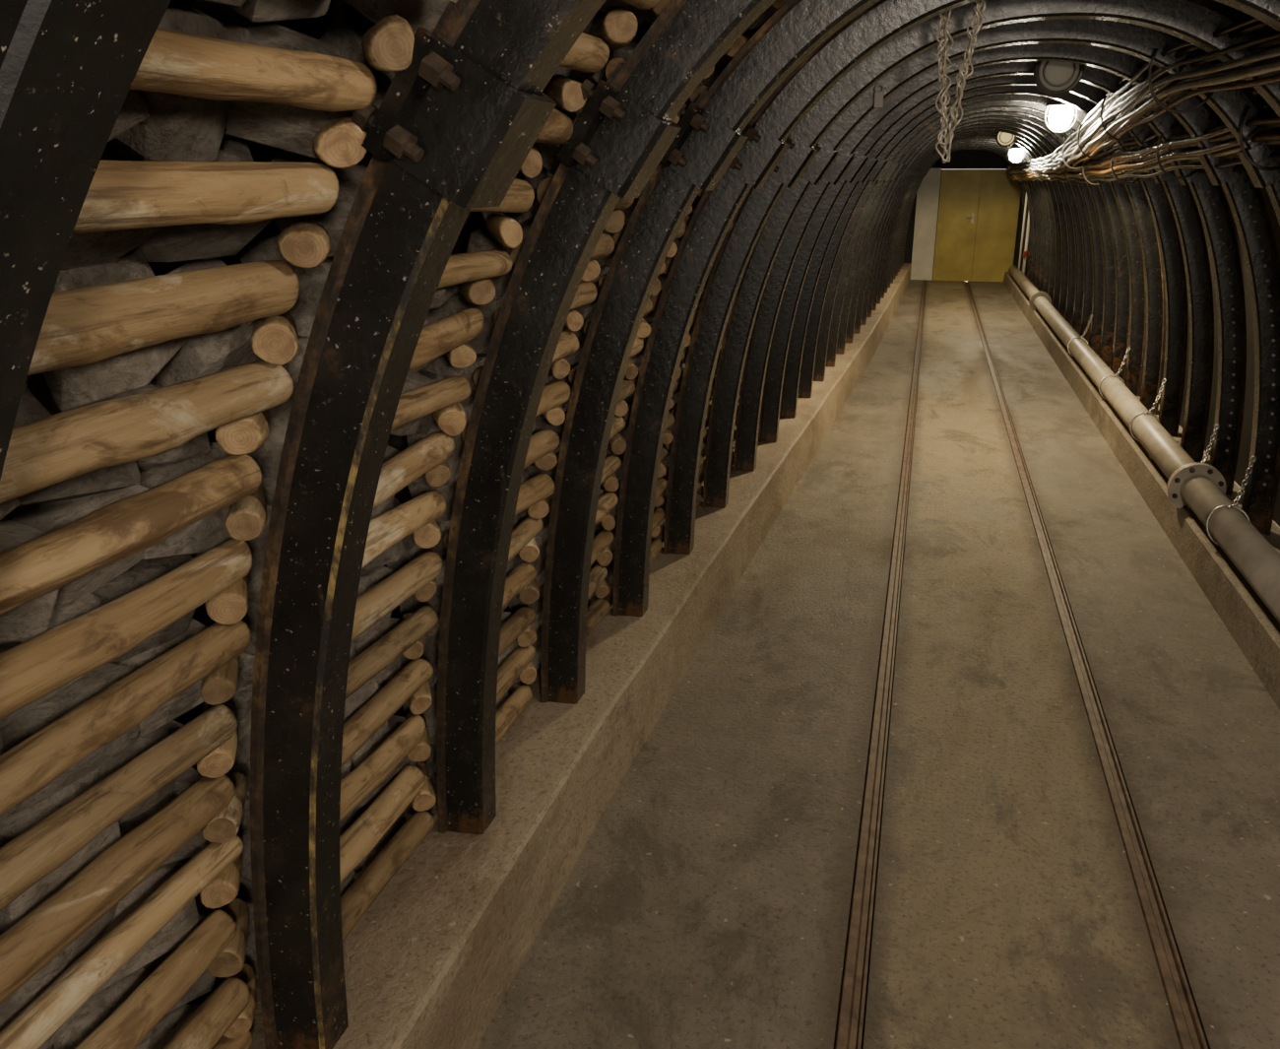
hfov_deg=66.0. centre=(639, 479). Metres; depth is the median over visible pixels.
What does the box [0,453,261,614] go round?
log
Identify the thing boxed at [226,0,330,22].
rock
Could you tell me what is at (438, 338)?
log
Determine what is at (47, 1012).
log
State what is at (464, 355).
log
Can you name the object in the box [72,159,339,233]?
log
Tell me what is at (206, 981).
rock
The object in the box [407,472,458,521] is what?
rock
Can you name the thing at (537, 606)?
rock
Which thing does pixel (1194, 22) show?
steel arch
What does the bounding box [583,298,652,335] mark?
log
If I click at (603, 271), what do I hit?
rock
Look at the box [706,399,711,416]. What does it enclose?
log
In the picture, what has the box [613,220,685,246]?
log
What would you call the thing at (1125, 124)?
cable
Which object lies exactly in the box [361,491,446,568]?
log
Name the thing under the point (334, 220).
rock
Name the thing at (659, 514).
log
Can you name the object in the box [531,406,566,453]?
rock
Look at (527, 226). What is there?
rock
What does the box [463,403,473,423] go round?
rock
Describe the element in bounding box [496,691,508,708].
rock
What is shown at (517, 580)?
log
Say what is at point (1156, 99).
hook
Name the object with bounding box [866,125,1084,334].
steel arch
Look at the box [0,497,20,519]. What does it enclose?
rock
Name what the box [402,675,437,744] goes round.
rock
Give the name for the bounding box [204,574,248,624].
log
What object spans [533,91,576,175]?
rock
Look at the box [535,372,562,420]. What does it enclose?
rock
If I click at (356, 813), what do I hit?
rock
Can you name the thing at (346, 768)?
rock
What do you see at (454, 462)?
rock
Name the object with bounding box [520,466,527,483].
rock
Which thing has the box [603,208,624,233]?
log
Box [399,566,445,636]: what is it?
rock
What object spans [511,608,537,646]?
log
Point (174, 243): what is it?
rock
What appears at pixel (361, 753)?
rock
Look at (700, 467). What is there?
log
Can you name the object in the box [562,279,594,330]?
rock
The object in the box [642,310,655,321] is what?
rock
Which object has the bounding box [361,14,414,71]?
log
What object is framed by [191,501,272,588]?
rock
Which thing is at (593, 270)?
log
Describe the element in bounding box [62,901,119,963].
rock
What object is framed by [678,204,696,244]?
rock
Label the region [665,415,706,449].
log
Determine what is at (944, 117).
hanging chain
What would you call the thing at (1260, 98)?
cable
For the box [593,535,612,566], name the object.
log
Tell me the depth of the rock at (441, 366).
1.95 m
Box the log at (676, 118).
[672,114,679,124]
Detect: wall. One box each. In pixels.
[4,0,762,909]
[903,149,1023,280]
[1141,250,1279,526]
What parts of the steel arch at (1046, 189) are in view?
leg, crown, leg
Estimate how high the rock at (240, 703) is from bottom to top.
0.162 m
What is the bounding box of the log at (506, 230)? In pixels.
[485,212,522,248]
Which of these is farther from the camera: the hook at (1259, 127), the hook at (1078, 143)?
the hook at (1078, 143)
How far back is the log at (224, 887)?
1.44 m
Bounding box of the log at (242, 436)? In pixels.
[215,409,269,454]
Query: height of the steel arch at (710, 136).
1.976 m
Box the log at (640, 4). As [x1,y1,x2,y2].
[621,0,660,9]
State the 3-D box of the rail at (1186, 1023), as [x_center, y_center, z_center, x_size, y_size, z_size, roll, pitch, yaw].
[2.508,-0.369,6.698,0.049,0.028,19.900,5,18,15]
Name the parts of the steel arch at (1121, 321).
arch leg, arch crown, arch leg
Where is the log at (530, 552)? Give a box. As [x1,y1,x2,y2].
[517,536,539,562]
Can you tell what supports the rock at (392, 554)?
on the rock at (369, 578)
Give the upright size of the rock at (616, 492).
0.167 m
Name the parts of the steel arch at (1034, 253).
leg, crown, leg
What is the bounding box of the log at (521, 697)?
[436,684,532,783]
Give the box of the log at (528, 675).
[518,660,536,684]
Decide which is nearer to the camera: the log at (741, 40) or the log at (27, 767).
the log at (27, 767)
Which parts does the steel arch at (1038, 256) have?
leg, crown, leg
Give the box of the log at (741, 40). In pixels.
[726,34,749,58]
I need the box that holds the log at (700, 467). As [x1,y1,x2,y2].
[662,464,702,509]
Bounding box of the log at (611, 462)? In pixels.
[547,454,620,512]
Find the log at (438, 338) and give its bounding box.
[408,308,483,370]
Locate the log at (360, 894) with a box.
[340,810,434,941]
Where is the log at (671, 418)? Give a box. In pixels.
[622,412,674,454]
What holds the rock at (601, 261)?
on the rock at (586, 309)
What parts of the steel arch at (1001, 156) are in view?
leg, crown, leg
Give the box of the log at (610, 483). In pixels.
[601,473,619,491]
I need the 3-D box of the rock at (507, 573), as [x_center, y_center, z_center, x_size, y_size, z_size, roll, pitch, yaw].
[-0.409,0.298,2.490,0.105,0.180,0.190,11,20,32]
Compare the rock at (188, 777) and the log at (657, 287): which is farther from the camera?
the log at (657, 287)
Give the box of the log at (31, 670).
[0,538,252,719]
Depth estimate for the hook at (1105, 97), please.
4.34 m
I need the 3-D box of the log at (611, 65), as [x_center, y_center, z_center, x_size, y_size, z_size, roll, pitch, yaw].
[0.025,-0.757,1.872,0.058,0.059,0.451,5,18,15]
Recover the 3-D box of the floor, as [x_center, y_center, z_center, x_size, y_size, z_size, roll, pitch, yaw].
[2.087,-0.379,6.930,2.900,0.150,20.100,5,18,15]
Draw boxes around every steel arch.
[0,0,170,479]
[250,0,606,1048]
[436,0,775,833]
[541,0,879,703]
[612,0,1279,616]
[663,0,1279,554]
[702,18,1279,508]
[733,43,1279,535]
[758,61,1246,495]
[779,74,1214,462]
[797,85,1187,436]
[813,93,1165,414]
[826,101,1146,395]
[835,107,1129,380]
[845,112,1115,366]
[853,117,1103,354]
[860,121,1092,343]
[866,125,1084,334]
[871,128,1075,325]
[876,130,1068,318]
[880,133,1061,311]
[884,136,1055,305]
[888,138,1050,293]
[890,140,1045,291]
[893,142,1040,288]
[896,144,1036,284]
[897,145,1032,280]
[899,147,1029,275]
[901,148,1025,271]
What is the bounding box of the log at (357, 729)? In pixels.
[341,657,433,766]
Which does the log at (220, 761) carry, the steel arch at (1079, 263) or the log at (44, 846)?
the log at (44, 846)
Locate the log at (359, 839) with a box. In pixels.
[339,764,425,882]
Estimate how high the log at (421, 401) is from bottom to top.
0.055 m
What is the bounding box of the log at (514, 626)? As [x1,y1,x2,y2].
[498,607,535,655]
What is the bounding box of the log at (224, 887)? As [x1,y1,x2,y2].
[199,840,242,908]
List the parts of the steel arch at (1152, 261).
arch leg, arch crown, arch leg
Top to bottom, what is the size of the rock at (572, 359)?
0.145 m
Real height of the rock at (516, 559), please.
0.132 m
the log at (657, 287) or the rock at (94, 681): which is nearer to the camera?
the rock at (94, 681)
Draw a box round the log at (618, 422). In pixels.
[554,414,625,468]
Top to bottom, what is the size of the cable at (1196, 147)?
0.174 m
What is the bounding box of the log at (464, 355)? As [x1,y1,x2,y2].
[445,341,476,368]
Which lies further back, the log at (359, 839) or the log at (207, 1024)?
the log at (359, 839)
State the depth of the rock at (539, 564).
2.73 m
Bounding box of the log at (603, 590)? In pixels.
[594,579,609,598]
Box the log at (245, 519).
[224,485,266,540]
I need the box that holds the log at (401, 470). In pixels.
[373,431,454,509]
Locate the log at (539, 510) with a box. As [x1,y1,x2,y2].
[525,499,549,518]
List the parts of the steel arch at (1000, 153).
leg, crown, leg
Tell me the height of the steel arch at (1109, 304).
1.976 m
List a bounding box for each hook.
[1050,152,1074,175]
[1061,138,1090,169]
[1063,167,1084,184]
[1077,118,1117,158]
[1082,160,1108,185]
[1100,94,1153,140]
[1110,148,1146,183]
[1148,48,1215,113]
[1155,132,1200,179]
[1238,105,1279,170]
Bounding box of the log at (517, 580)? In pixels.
[436,562,536,646]
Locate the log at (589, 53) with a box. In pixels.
[454,0,609,72]
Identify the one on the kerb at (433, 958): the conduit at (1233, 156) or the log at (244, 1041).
the log at (244, 1041)
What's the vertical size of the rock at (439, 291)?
0.159 m
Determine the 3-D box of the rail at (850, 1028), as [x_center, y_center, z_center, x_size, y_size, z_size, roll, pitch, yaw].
[1.891,-0.421,6.867,0.049,0.028,19.900,5,18,15]
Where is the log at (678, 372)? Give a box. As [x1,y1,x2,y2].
[676,367,680,379]
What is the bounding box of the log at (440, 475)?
[423,459,450,487]
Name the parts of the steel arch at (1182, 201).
arch leg, arch crown, arch leg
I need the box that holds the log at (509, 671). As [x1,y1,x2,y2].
[434,644,535,745]
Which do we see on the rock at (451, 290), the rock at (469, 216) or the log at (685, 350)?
the rock at (469, 216)
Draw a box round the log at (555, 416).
[541,404,565,425]
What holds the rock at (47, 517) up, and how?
on the rock at (59, 616)
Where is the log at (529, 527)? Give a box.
[441,514,542,598]
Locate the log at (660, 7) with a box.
[651,0,734,55]
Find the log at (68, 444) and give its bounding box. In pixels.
[0,359,293,504]
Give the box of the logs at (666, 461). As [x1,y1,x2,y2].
[651,259,740,540]
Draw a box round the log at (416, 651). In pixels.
[399,612,425,659]
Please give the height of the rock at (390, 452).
0.144 m
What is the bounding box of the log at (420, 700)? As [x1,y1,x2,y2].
[407,680,432,714]
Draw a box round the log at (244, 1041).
[211,1029,253,1048]
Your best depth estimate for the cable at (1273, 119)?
4.00 m
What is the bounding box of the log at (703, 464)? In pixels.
[701,454,705,469]
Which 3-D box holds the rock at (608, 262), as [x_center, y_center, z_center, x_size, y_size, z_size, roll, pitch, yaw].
[-0.070,-0.643,2.592,0.132,0.154,0.175,3,17,11]
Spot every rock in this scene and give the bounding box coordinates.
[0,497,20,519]
[0,516,59,642]
[0,592,101,727]
[0,662,138,814]
[0,731,14,822]
[0,768,121,933]
[0,933,67,1028]
[0,953,81,1048]
[8,484,150,609]
[13,382,141,507]
[18,375,30,405]
[42,250,186,411]
[49,966,153,1048]
[60,144,166,269]
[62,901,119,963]
[81,860,199,995]
[91,554,195,663]
[97,719,184,824]
[107,89,149,141]
[108,133,272,261]
[109,377,210,469]
[113,0,251,161]
[117,618,207,739]
[119,766,206,864]
[138,442,233,560]
[142,896,215,1013]
[148,1004,199,1048]
[154,256,258,386]
[190,0,353,159]
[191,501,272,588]
[201,650,255,742]
[204,0,246,6]
[205,790,251,870]
[225,728,251,791]
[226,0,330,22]
[237,233,333,336]
[239,863,253,897]
[241,581,261,654]
[244,897,258,984]
[247,409,290,503]
[257,334,309,419]
[268,150,372,255]
[319,13,396,133]
[339,768,354,826]
[339,825,355,895]
[340,756,351,779]
[341,796,377,871]
[343,645,378,722]
[344,0,455,33]
[350,617,401,684]
[350,684,388,768]
[352,714,416,809]
[353,565,395,639]
[362,497,414,570]
[364,150,372,156]
[370,444,401,518]
[386,521,442,571]
[389,369,445,436]
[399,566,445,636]
[399,632,439,687]
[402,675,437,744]
[406,318,437,376]
[406,410,467,485]
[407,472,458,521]
[421,356,485,407]
[422,743,436,776]
[426,292,497,357]
[429,253,458,309]
[431,287,446,304]
[440,519,450,554]
[442,554,446,567]
[462,211,470,226]
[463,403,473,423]
[466,224,514,300]
[481,173,532,227]
[495,294,505,308]
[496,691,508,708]
[497,611,517,668]
[502,571,511,611]
[507,521,521,571]
[507,541,545,600]
[509,585,543,632]
[512,512,518,525]
[513,629,541,683]
[517,167,554,219]
[517,512,550,547]
[518,462,556,517]
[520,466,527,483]
[521,221,532,239]
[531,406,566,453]
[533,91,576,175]
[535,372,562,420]
[542,14,598,93]
[542,102,586,167]
[559,363,578,409]
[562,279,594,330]
[564,321,585,367]
[584,265,607,319]
[588,37,640,86]
[590,47,630,83]
[590,559,609,599]
[593,524,616,549]
[595,230,613,266]
[595,487,616,524]
[600,448,623,487]
[602,243,617,266]
[609,546,615,575]
[612,489,619,512]
[618,401,633,441]
[621,197,639,221]
[624,366,640,402]
[630,346,644,367]
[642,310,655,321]
[657,272,668,290]
[673,238,679,252]
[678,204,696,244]
[685,80,703,106]
[692,193,701,206]
[702,68,721,85]
[712,28,748,73]
[724,32,751,63]
[748,5,774,30]
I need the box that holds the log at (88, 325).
[27,259,299,375]
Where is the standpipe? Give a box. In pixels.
[1018,192,1029,274]
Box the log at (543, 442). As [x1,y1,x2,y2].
[455,429,559,486]
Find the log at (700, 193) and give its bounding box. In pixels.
[698,189,703,196]
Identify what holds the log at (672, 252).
attached to the steel arch at (767, 131)
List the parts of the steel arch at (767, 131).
arch leg, arch crown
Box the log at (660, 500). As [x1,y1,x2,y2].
[654,495,664,506]
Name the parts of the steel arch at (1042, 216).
leg, crown, leg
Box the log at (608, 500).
[544,491,618,554]
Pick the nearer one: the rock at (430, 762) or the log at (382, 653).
the log at (382, 653)
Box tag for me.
[874,83,884,107]
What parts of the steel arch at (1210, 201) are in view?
arch leg, arch crown, arch leg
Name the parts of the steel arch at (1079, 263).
leg, crown, leg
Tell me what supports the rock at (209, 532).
on the rock at (144, 571)
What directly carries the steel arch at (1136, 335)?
on the kerb at (1255, 630)
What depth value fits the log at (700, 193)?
2.79 m
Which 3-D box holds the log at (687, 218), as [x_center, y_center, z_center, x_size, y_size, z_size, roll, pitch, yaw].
[0.208,-0.791,3.046,0.069,0.076,0.451,6,18,19]
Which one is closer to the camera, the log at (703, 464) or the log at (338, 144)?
the log at (338, 144)
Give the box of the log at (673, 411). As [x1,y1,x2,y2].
[670,386,712,420]
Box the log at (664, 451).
[617,447,667,490]
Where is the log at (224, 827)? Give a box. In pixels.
[201,771,248,842]
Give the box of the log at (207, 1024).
[161,976,250,1048]
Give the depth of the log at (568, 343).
2.20 m
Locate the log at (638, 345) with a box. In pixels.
[568,336,643,384]
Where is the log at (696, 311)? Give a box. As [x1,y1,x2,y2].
[691,308,699,326]
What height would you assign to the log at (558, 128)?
0.058 m
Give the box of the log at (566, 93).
[546,73,587,112]
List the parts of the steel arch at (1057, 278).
leg, crown, leg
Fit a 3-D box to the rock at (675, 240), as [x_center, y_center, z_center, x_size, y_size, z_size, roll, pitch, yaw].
[0.064,-0.750,2.978,0.110,0.147,0.193,0,17,0]
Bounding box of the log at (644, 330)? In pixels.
[636,318,651,337]
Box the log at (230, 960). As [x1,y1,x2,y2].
[207,897,249,976]
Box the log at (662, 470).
[657,461,666,477]
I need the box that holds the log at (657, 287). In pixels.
[650,278,660,296]
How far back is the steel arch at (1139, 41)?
3.56 m
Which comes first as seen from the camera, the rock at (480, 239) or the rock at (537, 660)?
the rock at (480, 239)
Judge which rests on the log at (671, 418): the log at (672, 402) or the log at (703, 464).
the log at (672, 402)
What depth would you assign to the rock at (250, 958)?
1.66 m
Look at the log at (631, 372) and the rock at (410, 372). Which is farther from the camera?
the log at (631, 372)
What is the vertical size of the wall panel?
1.740 m
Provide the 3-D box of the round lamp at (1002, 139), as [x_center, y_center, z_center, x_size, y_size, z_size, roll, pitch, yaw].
[3.694,-3.470,9.944,0.200,0.207,0.109,5,18,15]
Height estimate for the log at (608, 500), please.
0.060 m
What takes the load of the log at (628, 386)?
on the log at (621, 409)
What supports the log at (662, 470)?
on the log at (662, 483)
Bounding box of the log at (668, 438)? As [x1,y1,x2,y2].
[662,428,673,444]
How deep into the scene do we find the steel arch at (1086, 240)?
8.70 m
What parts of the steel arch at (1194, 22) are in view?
arch leg, arch crown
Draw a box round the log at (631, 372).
[624,357,638,380]
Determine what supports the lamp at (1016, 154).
hanging from the steel arch at (1046, 189)
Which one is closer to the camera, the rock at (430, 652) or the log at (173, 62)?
the log at (173, 62)
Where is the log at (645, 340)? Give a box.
[641,320,693,347]
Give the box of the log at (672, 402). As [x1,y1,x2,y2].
[669,398,674,408]
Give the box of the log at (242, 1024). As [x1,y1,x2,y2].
[223,962,256,1037]
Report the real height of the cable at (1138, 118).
0.276 m
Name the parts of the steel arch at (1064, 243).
leg, crown, leg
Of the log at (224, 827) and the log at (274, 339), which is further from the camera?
the log at (224, 827)
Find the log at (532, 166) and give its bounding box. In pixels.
[519,145,542,178]
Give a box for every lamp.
[995,131,1016,146]
[1008,142,1024,162]
[1033,61,1084,96]
[1044,98,1077,132]
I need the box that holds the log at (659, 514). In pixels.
[612,508,664,561]
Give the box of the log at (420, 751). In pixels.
[404,711,430,761]
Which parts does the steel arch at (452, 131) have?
arch leg, arch crown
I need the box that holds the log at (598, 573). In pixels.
[540,564,607,633]
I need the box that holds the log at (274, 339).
[250,312,298,365]
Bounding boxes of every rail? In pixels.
[834,280,926,1048]
[964,281,1208,1048]
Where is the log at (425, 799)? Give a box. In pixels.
[411,761,436,811]
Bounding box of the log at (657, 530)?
[651,524,660,536]
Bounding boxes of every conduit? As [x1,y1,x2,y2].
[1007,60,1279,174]
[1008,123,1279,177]
[1009,139,1279,180]
[1020,152,1239,180]
[1026,89,1260,169]
[1049,25,1270,163]
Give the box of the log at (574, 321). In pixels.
[564,308,583,331]
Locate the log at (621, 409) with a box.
[614,399,628,416]
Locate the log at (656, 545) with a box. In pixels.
[608,539,662,597]
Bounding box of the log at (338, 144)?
[312,114,367,168]
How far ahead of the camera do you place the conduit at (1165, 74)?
3.72 m
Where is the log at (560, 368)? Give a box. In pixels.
[548,357,570,379]
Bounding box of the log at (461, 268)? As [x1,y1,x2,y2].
[437,249,512,288]
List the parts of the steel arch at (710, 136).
arch leg, arch crown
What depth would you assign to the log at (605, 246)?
2.11 m
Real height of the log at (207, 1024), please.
0.078 m
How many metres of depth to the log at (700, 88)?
2.18 m
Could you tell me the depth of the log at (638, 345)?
2.78 m
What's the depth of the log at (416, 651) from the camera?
1.93 m
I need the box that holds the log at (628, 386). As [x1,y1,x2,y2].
[563,378,635,425]
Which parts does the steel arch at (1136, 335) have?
arch leg, arch crown, arch leg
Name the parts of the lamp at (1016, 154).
lamp glass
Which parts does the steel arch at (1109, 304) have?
leg, crown, leg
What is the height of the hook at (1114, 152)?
0.234 m
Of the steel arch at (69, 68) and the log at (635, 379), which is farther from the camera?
the log at (635, 379)
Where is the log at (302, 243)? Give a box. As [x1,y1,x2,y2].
[277,220,329,267]
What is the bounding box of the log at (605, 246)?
[510,232,614,264]
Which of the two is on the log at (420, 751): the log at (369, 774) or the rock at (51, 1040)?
the log at (369, 774)
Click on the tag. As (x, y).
(878, 96)
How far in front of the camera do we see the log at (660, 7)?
1.62 m
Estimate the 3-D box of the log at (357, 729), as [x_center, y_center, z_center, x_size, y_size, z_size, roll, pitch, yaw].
[-0.501,0.440,1.762,0.058,0.056,0.451,5,18,16]
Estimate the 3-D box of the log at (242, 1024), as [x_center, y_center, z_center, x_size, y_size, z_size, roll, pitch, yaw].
[-0.630,0.815,1.547,0.050,0.049,0.112,-6,18,-17]
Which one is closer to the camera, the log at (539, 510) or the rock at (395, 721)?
the rock at (395, 721)
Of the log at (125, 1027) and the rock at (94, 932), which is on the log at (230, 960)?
the log at (125, 1027)
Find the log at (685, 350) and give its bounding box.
[683,343,690,355]
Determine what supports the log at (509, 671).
attached to the steel arch at (625, 127)
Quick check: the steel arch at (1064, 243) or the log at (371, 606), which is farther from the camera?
the steel arch at (1064, 243)
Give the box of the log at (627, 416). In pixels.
[624,380,677,422]
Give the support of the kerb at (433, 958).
on the floor
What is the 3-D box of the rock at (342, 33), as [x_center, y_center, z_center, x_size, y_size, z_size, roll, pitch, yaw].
[-0.342,-0.503,1.307,0.131,0.192,0.205,3,17,11]
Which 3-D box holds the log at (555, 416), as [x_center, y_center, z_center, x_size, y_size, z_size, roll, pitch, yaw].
[-0.215,-0.166,2.384,0.054,0.049,0.112,-5,18,-15]
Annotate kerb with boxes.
[185,262,911,1048]
[1003,271,1279,709]
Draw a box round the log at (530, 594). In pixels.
[517,577,539,603]
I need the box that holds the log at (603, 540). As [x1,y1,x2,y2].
[540,529,613,596]
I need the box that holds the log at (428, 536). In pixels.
[410,519,441,548]
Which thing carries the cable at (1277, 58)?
attached to the steel arch at (1194, 22)
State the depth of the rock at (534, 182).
1.91 m
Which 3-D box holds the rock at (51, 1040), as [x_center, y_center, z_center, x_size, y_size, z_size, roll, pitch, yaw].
[-0.797,0.673,1.283,0.085,0.167,0.172,0,17,2]
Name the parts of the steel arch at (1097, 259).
leg, crown, leg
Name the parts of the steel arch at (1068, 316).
leg, crown, leg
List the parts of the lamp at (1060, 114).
lamp glass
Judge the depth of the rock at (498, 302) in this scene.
1.99 m
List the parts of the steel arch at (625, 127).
arch leg, arch crown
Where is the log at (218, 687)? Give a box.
[200,654,240,704]
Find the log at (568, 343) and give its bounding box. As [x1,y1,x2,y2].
[473,329,578,386]
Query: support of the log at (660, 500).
on the log at (659, 514)
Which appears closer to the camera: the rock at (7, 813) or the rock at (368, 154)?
the rock at (7, 813)
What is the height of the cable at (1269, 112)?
0.199 m
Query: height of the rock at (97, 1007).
0.142 m
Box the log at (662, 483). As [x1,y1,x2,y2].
[614,478,667,524]
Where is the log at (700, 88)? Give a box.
[689,83,711,103]
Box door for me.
[931,169,1021,281]
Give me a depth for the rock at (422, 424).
1.78 m
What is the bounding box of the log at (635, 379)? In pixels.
[632,352,684,384]
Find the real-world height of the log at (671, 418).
0.060 m
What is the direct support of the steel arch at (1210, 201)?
on the kerb at (1255, 630)
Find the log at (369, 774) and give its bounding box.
[339,713,425,821]
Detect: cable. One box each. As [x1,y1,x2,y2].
[1005,46,1279,173]
[1006,4,1236,167]
[1006,16,1259,169]
[1006,30,1279,171]
[1006,116,1279,177]
[1007,131,1279,179]
[1008,10,1249,167]
[1008,20,1268,169]
[1008,95,1265,174]
[1008,109,1278,175]
[1009,151,1279,183]
[1010,37,1279,170]
[1014,56,1279,171]
[1018,73,1279,174]
[1025,102,1271,172]
[1029,145,1200,176]
[1051,28,1276,163]
[1055,58,1270,166]
[1079,89,1185,159]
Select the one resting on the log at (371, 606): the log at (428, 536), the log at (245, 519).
the log at (428, 536)
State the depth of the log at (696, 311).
3.48 m
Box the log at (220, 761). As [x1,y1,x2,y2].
[196,704,237,777]
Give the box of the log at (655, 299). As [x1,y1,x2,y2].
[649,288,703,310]
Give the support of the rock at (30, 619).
on the rock at (59, 616)
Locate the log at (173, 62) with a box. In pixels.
[129,28,377,112]
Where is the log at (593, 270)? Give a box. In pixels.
[581,258,600,281]
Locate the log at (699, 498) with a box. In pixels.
[658,493,702,536]
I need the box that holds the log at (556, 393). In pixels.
[462,381,570,441]
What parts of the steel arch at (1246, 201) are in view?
arch leg, arch crown, arch leg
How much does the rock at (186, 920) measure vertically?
0.145 m
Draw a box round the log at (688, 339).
[684,333,691,347]
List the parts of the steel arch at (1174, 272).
arch leg, arch crown, arch leg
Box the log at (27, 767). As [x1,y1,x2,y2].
[0,620,251,815]
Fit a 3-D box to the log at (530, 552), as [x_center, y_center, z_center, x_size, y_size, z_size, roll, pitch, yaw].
[-0.290,0.161,2.496,0.055,0.066,0.115,-4,18,-14]
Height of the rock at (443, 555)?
0.172 m
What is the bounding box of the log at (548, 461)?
[533,449,557,470]
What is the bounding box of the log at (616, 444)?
[607,432,626,454]
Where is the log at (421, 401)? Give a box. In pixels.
[390,375,470,430]
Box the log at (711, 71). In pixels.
[703,64,714,79]
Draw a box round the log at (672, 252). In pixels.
[666,242,677,257]
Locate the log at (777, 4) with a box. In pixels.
[770,0,787,11]
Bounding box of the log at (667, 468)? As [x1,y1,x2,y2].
[664,441,703,477]
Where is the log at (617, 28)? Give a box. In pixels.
[589,8,638,50]
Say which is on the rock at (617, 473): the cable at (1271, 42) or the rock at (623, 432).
the rock at (623, 432)
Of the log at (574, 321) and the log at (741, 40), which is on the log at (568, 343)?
the log at (574, 321)
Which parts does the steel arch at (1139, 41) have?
arch leg, arch crown, arch leg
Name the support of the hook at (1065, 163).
hanging from the steel arch at (1136, 335)
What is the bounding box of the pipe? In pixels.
[1008,264,1279,623]
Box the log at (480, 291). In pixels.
[458,277,495,305]
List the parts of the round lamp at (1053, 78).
lamp glass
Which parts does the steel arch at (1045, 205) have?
leg, crown, leg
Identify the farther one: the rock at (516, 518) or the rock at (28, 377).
the rock at (516, 518)
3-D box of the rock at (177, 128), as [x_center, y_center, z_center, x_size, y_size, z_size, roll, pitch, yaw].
[-0.448,-0.382,0.936,0.111,0.155,0.164,0,17,0]
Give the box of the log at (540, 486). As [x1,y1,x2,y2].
[444,473,554,546]
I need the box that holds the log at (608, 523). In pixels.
[598,511,615,530]
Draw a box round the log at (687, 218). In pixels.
[683,213,733,233]
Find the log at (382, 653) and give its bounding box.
[345,605,438,698]
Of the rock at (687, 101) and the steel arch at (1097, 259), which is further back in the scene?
the steel arch at (1097, 259)
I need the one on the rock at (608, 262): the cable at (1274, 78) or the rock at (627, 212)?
the rock at (627, 212)
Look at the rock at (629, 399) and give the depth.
3.23 m
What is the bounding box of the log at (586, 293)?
[494,281,597,321]
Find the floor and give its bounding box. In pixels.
[476,279,1279,1048]
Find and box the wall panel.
[910,168,941,279]
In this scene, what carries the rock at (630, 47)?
on the rock
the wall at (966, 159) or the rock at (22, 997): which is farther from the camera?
the wall at (966, 159)
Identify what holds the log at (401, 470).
attached to the steel arch at (452, 131)
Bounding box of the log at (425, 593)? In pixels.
[414,576,437,601]
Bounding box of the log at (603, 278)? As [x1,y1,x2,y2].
[598,261,665,289]
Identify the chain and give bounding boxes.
[935,0,987,163]
[1067,314,1092,356]
[1098,347,1130,399]
[1129,378,1166,441]
[1200,424,1219,462]
[1205,455,1256,546]
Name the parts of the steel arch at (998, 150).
leg, crown, leg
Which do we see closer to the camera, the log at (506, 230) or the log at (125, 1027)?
the log at (125, 1027)
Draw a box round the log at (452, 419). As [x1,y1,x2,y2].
[431,402,466,436]
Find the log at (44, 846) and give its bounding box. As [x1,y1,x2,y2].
[0,704,237,910]
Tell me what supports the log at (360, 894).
on the kerb at (433, 958)
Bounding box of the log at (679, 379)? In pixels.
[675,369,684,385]
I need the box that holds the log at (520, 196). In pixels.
[469,178,534,212]
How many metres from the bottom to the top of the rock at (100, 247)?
0.128 m
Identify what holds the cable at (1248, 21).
attached to the steel arch at (1139, 41)
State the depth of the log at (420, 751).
2.01 m
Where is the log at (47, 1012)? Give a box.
[0,834,243,1048]
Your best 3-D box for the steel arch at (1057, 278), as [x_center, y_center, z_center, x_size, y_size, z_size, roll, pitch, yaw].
[3.723,-2.893,10.967,2.027,1.955,0.116,5,18,15]
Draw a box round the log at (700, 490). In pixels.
[697,480,703,495]
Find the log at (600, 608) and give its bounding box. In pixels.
[539,597,610,675]
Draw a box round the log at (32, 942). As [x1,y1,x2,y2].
[0,773,235,1004]
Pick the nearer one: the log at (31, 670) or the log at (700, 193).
the log at (31, 670)
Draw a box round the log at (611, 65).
[605,56,693,97]
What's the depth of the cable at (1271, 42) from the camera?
3.65 m
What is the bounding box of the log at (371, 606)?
[351,551,443,640]
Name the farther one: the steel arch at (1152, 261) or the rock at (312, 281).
the steel arch at (1152, 261)
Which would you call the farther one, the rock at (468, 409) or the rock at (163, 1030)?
the rock at (468, 409)
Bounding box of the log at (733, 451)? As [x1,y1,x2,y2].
[731,447,734,460]
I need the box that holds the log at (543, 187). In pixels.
[536,176,635,209]
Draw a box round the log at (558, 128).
[535,108,574,144]
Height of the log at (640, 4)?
0.059 m
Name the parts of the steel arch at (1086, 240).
leg, crown, leg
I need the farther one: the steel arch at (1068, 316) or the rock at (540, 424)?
the steel arch at (1068, 316)
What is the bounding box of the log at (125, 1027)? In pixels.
[73,908,237,1048]

